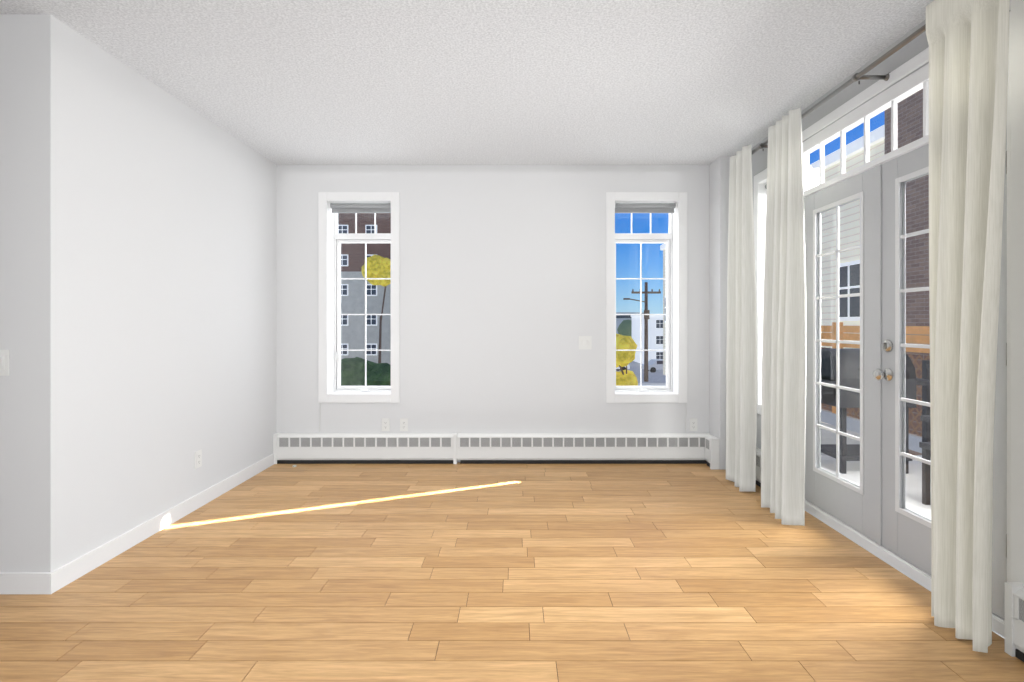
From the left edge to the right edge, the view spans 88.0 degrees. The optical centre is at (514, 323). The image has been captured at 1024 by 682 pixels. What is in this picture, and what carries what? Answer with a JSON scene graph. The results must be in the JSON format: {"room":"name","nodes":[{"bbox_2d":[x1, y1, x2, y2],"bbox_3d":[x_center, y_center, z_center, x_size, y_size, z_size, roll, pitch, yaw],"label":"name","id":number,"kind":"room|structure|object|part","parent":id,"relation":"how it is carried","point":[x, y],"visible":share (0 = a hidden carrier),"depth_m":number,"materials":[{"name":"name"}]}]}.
{"room":"empty living room","nodes":[
{"label":"empty living room","id":0,"kind":"room"},
{"bbox_2d":[0,14,92,571],"bbox_3d":[-2.930,-0.095,2.590,1.540,2.690,0.250,0,0,0],"label":"wall","id":1,"kind":"structure","parent":0,"point":[46,286],"depth_m":2.46,"materials":[{"name":"white paint"}]},
{"bbox_2d":[0,350,8,375],"bbox_3d":[-2.385,0.180,2.457,0.069,0.119,0.013,0,0,0],"label":"light switch","id":2,"kind":"object","parent":1,"relation":"attached to","point":[4,354],"depth_m":2.46,"materials":[{"name":"white plastic"}]},
{"bbox_2d":[0,572,47,593],"bbox_3d":[-2.920,1.202,2.458,1.500,0.095,0.014,0,0,0],"label":"baseboard","id":3,"kind":"structure","parent":1,"relation":"attached to","point":[44,582],"depth_m":2.45,"materials":[{"name":"white paint"}]},
{"bbox_2d":[93,43,275,548],"bbox_3d":[-2.310,-0.095,3.757,0.300,2.690,2.085,0,0,0],"label":"wall","id":4,"kind":"structure","parent":0,"point":[184,283],"depth_m":3.33,"materials":[{"name":"white paint"}]},
{"bbox_2d":[48,454,273,593],"bbox_3d":[-2.153,1.202,3.626,0.014,0.095,2.349,0,0,0],"label":"baseboard","id":5,"kind":"structure","parent":4,"relation":"attached to","point":[75,569],"depth_m":3.06,"materials":[{"name":"white paint"}]},
{"bbox_2d":[195,449,201,468],"bbox_3d":[-2.155,0.920,3.610,0.009,0.115,0.070,0,0,0],"label":"outlet","id":6,"kind":"object","parent":4,"relation":"attached to","point":[198,454],"depth_m":3.60,"materials":[{"name":"white plastic"}]},
{"bbox_2d":[0,0,933,164],"bbox_3d":[-0.880,-1.515,1.600,6.240,0.150,7.000,0,0,0],"label":"ceiling","id":7,"kind":"structure","parent":0,"point":[492,82],"depth_m":2.99,"materials":[{"name":"white paint"}]},
{"bbox_2d":[276,165,708,461],"bbox_3d":[-0.110,-0.095,4.950,4.700,2.690,0.300,0,0,0],"label":"wall","id":8,"kind":"structure","parent":0,"point":[502,288],"depth_m":4.80,"materials":[{"name":"white paint"}]},
{"bbox_2d":[327,201,390,393],"bbox_3d":[-1.410,-0.240,4.883,0.600,1.770,0.174,0,0,0],"label":"liner","id":9,"kind":"object","parent":8,"relation":"attached to","point":[330,302],"visible":0.54,"depth_m":4.88,"materials":[{"name":"white paint"}]},
{"bbox_2d":[318,192,399,402],"bbox_3d":[-1.410,-0.240,4.792,0.732,1.902,0.016,0,0,0],"label":"window frame","id":10,"kind":"structure","parent":8,"relation":"in","point":[323,199],"depth_m":4.78,"materials":[{"name":"white paint"}]},
{"bbox_2d":[329,202,390,212],"bbox_3d":[-1.410,-1.067,4.856,0.572,0.092,0.052,0,0,0],"label":"window blind","id":11,"kind":"object","parent":10,"relation":"attached to","point":[360,207],"visible":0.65,"depth_m":4.85,"materials":[{"name":"grey fabric"}]},
{"bbox_2d":[334,213,390,390],"bbox_3d":[-1.410,-0.240,5.005,0.576,1.746,0.079,0,0,0],"label":"window","id":12,"kind":"structure","parent":8,"relation":"in","point":[363,236],"depth_m":4.99,"materials":[{"name":"white plastic"}]},
{"bbox_2d":[335,352,369,390],"bbox_3d":[-1.515,0.446,4.942,0.334,0.366,0.064,0,0,0],"label":"window back left crank","id":13,"kind":"object","parent":12,"relation":"attached to","point":[360,389],"visible":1,"depth_m":4.96,"materials":[{"name":"white plastic"}]},
{"bbox_3d":[-1.410,-0.090,5.005,0.532,1.402,0.046,0,0,0],"label":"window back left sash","id":14,"kind":"part","parent":12,"relation":"part of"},
{"bbox_2d":[382,418,389,430],"bbox_3d":[-1.170,0.912,4.795,0.070,0.115,0.009,0,0,0],"label":"outlet","id":15,"kind":"object","parent":8,"relation":"attached to","point":[385,421],"depth_m":4.79,"materials":[{"name":"white plastic"}]},
{"bbox_2d":[400,418,407,430],"bbox_3d":[-1.005,0.912,4.795,0.070,0.115,0.009,0,0,0],"label":"outlet","id":16,"kind":"object","parent":8,"relation":"attached to","point":[403,421],"depth_m":4.79,"materials":[{"name":"white plastic"}]},
{"bbox_2d":[579,336,591,348],"bbox_3d":[0.635,0.170,4.792,0.115,0.119,0.013,0,0,0],"label":"light switch","id":17,"kind":"object","parent":8,"relation":"attached to","point":[585,342],"depth_m":4.79,"materials":[{"name":"white plastic"}]},
{"bbox_2d":[615,213,672,390],"bbox_3d":[1.190,-0.240,5.005,0.576,1.746,0.079,0,0,0],"label":"window","id":18,"kind":"structure","parent":8,"relation":"in","point":[645,236],"depth_m":4.98,"materials":[{"name":"white plastic"}]},
{"bbox_3d":[1.190,-0.090,5.005,0.532,1.402,0.046,0,0,0],"label":"window back right sash","id":19,"kind":"part","parent":18,"relation":"part of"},
{"bbox_2d":[615,201,677,393],"bbox_3d":[1.190,-0.240,4.883,0.600,1.770,0.174,0,0,0],"label":"liner","id":20,"kind":"object","parent":8,"relation":"attached to","point":[675,302],"visible":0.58,"depth_m":4.88,"materials":[{"name":"white paint"}]},
{"bbox_2d":[606,192,686,402],"bbox_3d":[1.190,-0.240,4.792,0.732,1.902,0.016,0,0,0],"label":"window frame","id":21,"kind":"structure","parent":8,"relation":"in","point":[611,199],"depth_m":4.78,"materials":[{"name":"white paint"}]},
{"bbox_2d":[615,202,676,212],"bbox_3d":[1.190,-1.067,4.856,0.572,0.092,0.052,0,0,0],"label":"window blind","id":22,"kind":"object","parent":21,"relation":"attached to","point":[645,207],"visible":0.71,"depth_m":4.85,"materials":[{"name":"grey fabric"}]},
{"bbox_2d":[689,418,696,430],"bbox_3d":[1.615,0.912,4.795,0.070,0.115,0.009,0,0,0],"label":"outlet","id":23,"kind":"object","parent":8,"relation":"attached to","point":[692,421],"depth_m":4.79,"materials":[{"name":"white plastic"}]},
{"bbox_2d":[0,462,1023,681],"bbox_3d":[-0.878,1.260,1.564,5.644,0.020,6.472,0,0,0],"label":"floor","id":24,"kind":"structure","parent":0,"point":[458,572],"depth_m":2.45,"materials":[{"name":"brown wood"}]},
{"bbox_2d":[273,433,1023,661],"bbox_3d":[-0.110,1.117,2.858,4.096,0.266,3.879,0,0,0],"label":"heater","id":25,"kind":"object","parent":24,"relation":"on","point":[497,448],"visible":0.83,"depth_m":4.73,"materials":[{"name":"white metal"}]},
{"bbox_2d":[709,156,730,469],"bbox_3d":[1.850,-0.095,4.675,0.180,2.690,0.250,0,0,0],"label":"wall","id":26,"kind":"structure","parent":0,"point":[719,170],"depth_m":4.58,"materials":[{"name":"white paint"}]},
{"bbox_2d":[751,10,1009,448],"bbox_3d":[2.090,-0.095,1.750,0.300,2.690,6.700,0,0,0],"label":"wall","id":27,"kind":"structure","parent":0,"point":[907,52],"depth_m":3.05,"materials":[{"name":"grey paint"}]},
{"bbox_2d":[754,169,766,414],"bbox_3d":[1.932,-0.240,3.990,0.016,1.902,0.572,0,0,0],"label":"window","id":28,"kind":"structure","parent":27,"relation":"in","point":[760,177],"depth_m":4.21,"materials":[{"name":"white paint"}]},
{"bbox_2d":[759,166,811,403],"bbox_3d":[2.023,-0.240,3.990,0.174,1.770,0.440,0,0,0],"label":"liner","id":29,"kind":"object","parent":27,"relation":"attached to","point":[762,206],"visible":0.06,"depth_m":4.20,"materials":[{"name":"white fabric"}]},
{"bbox_2d":[812,168,819,187],"bbox_3d":[2.146,-0.240,3.990,0.079,1.746,0.416,0,0,0],"label":"window","id":30,"kind":"structure","parent":27,"relation":"in","point":[816,179],"depth_m":3.78,"materials":[{"name":"white plastic"}]},
{"bbox_2d":[726,0,1009,652],"bbox_3d":[1.798,-0.053,3.019,0.283,2.594,2.531,0,0,0],"label":"curtains","id":31,"kind":"object","parent":27,"relation":"attached to","point":[968,42],"visible":1,"depth_m":2.17,"materials":[{"name":"fabric"}]},
{"bbox_3d":[1.843,-1.270,2.955,0.192,0.061,2.404,0,0,0],"label":"rod","id":32,"kind":"part","parent":31,"relation":"part of","materials":[{"name":"silver metal"}]},
{"bbox_2d":[805,499,1004,637],"bbox_3d":[1.975,1.219,2.850,0.054,0.062,1.506,0,0,0],"label":"french door sill","id":33,"kind":"structure","parent":27,"relation":"attached to","point":[914,572],"depth_m":2.81,"materials":[{"name":"white paint"}]},
{"bbox_2d":[802,12,1009,581],"bbox_3d":[1.945,0.011,2.850,0.114,2.478,1.576,0,0,0],"label":"french door","id":34,"kind":"structure","parent":27,"relation":"in","point":[904,88],"depth_m":2.75,"materials":[{"name":"white paint"}]},
{"bbox_2d":[804,167,875,541],"bbox_3d":[1.971,0.165,3.226,0.036,2.038,0.748,0,0,0],"label":"door leaf","id":35,"kind":"structure","parent":34,"relation":"attached to","point":[847,502],"depth_m":3.16,"materials":[{"name":"grey paint"}]},
{"bbox_3d":[1.923,0.191,2.778,0.070,0.217,0.068,0,0,0],"label":"knob","id":36,"kind":"part","parent":34,"relation":"part of","materials":[{"name":"silver metal"}]},
{"bbox_2d":[876,123,1006,619],"bbox_3d":[1.970,0.165,2.484,0.039,2.038,0.768,0,0,0],"label":"door leaf","id":37,"kind":"structure","parent":34,"relation":"attached to","point":[906,534],"depth_m":2.71,"materials":[{"name":"grey paint"}]},
{"bbox_3d":[1.954,0.165,2.848,0.008,2.038,0.040,0,0,0],"label":"french door astragal","id":38,"kind":"part","parent":37,"relation":"part of","materials":[{"name":"white wood"}]},
{"bbox_3d":[1.952,0.120,2.850,0.013,1.610,1.528,0,0,0],"label":"french door hinge","id":39,"kind":"part","parent":34,"relation":"part of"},
{"bbox_2d":[802,0,1023,583],"bbox_3d":[1.932,-0.020,2.850,0.016,2.540,1.700,0,0,0],"label":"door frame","id":40,"kind":"structure","parent":27,"relation":"attached to","point":[1016,9],"depth_m":2.04,"materials":[{"name":"white paint"}]},
{"label":"outside","id":41,"kind":"structure","parent":0,"visible":0},
{"bbox_2d":[616,312,643,333],"bbox_3d":[45.929,4.037,187.300,211.858,16.021,15.400,0,0,0],"label":"skyline","id":42,"kind":"object","parent":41,"point":[622,318],"depth_m":180.00,"materials":[{"name":"grey"}]},
{"bbox_2d":[618,361,1004,638],"bbox_3d":[20.000,7.764,107.000,280.000,12.968,226.000,0,0,0],"label":"terrain","id":43,"kind":"structure","parent":41,"point":[654,379],"depth_m":5.20,"materials":[{"name":"white snow"}]},
{"bbox_2d":[338,213,390,364],"bbox_3d":[-19.000,-5.576,57.000,30.300,20.948,14.300,0,0,0],"label":"apartment","id":44,"kind":"structure","parent":43,"relation":"on","point":[386,338],"depth_m":50.00,"materials":[{"name":"grey"}]},
{"bbox_2d":[341,357,390,385],"bbox_3d":[-3.342,1.823,12.991,9.748,2.486,1.745,0,0,0],"label":"hedge","id":45,"kind":"object","parent":43,"relation":"on","point":[351,364],"depth_m":12.59,"materials":[{"name":"green plant"}]},
{"bbox_2d":[361,255,390,362],"bbox_3d":[-7.729,-0.063,30.017,1.749,7.726,1.507,0,0,0],"label":"tree","id":46,"kind":"object","parent":43,"relation":"on","point":[380,261],"depth_m":29.61,"materials":[{"name":"yellow plant"}]},
{"bbox_2d":[616,365,629,370],"bbox_3d":[11.000,4.843,62.000,4.400,1.412,2.000,0,0,-8],"label":"car","id":47,"kind":"object","parent":43,"relation":"on","point":[628,366],"depth_m":61.34,"materials":[{"name":"white metal"}]},
{"bbox_2d":[617,319,631,336],"bbox_3d":[34.498,4.543,151.818,10.509,11.728,8.170,0,0,0],"label":"tree","id":48,"kind":"object","parent":43,"relation":"on","point":[626,327],"depth_m":148.83,"materials":[{"name":"green plant"}]},
{"bbox_2d":[616,334,636,374],"bbox_3d":[2.990,1.621,15.069,0.910,2.712,0.918,0,0,0],"label":"shrub","id":49,"kind":"object","parent":43,"relation":"on","point":[623,346],"depth_m":14.76,"materials":[{"name":"yellow plant"}]},
{"bbox_2d":[616,370,637,385],"bbox_3d":[3.026,1.720,15.263,1.069,0.821,1.050,0,0,0],"label":"shrub","id":50,"kind":"object","parent":43,"relation":"on","point":[625,380],"depth_m":14.92,"materials":[{"name":"yellow plant"}]},
{"bbox_2d":[623,282,660,381],"bbox_3d":[9.600,0.599,39.970,2.800,7.498,0.380,0,0,0],"label":"utility pole","id":51,"kind":"object","parent":43,"relation":"on","point":[646,291],"depth_m":39.89,"materials":[{"name":"brown wood"}]},
{"bbox_2d":[631,315,662,363],"bbox_3d":[31.000,2.614,93.000,18.300,8.528,14.300,0,0,0],"label":"building","id":52,"kind":"structure","parent":43,"relation":"on","point":[655,332],"depth_m":86.00,"materials":[{"name":"white"}]},
{"bbox_2d":[642,359,662,372],"bbox_3d":[16.600,4.733,60.000,4.400,1.412,2.000,0,0,-8],"label":"car","id":53,"kind":"object","parent":43,"relation":"on","point":[655,364],"depth_m":59.00,"materials":[{"name":"grey metal"}]},
{"bbox_2d":[660,124,884,423],"bbox_3d":[16.750,-0.900,22.800,14.800,8.300,22.700,0,0,0],"label":"neighboring building","id":54,"kind":"structure","parent":43,"relation":"on","point":[854,212],"depth_m":15.28,"materials":[{"name":"white"}]},
{"bbox_2d":[821,322,929,436],"bbox_3d":[5.600,0.860,9.200,0.120,1.780,9.720,0,0,0],"label":"balcony railing","id":55,"kind":"object","parent":43,"relation":"on","point":[915,362],"depth_m":7.50,"materials":[{"name":"brown wood"}]},
{"bbox_2d":[821,348,929,473],"bbox_3d":[3.250,0.790,4.974,1.240,1.120,0.572,0,0,0],"label":"patio chair","id":56,"kind":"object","parent":43,"relation":"on","point":[831,356],"depth_m":4.78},
{"bbox_2d":[885,89,929,454],"bbox_3d":[13.800,-2.650,-0.550,12.700,10.800,23.200,0,0,0],"label":"brick","id":57,"kind":"object","parent":43,"relation":"on","point":[912,277],"depth_m":10.06,"materials":[{"name":"brown brick"}]},
{"bbox_2d":[919,415,930,504],"bbox_3d":[3.300,0.875,3.750,0.500,0.950,0.500,0,0,0],"label":"patio chair","id":58,"kind":"object","parent":43,"relation":"on","point":[926,483],"depth_m":3.95,"materials":[{"name":"grey metal"}]},
{"bbox_2d":[922,360,930,455],"bbox_3d":[4.200,0.860,3.200,0.060,0.980,4.460,0,0,0],"label":"railing","id":59,"kind":"object","parent":43,"relation":"on","point":[926,392],"depth_m":5.37,"materials":[{"name":"brown wood"}]}
]}

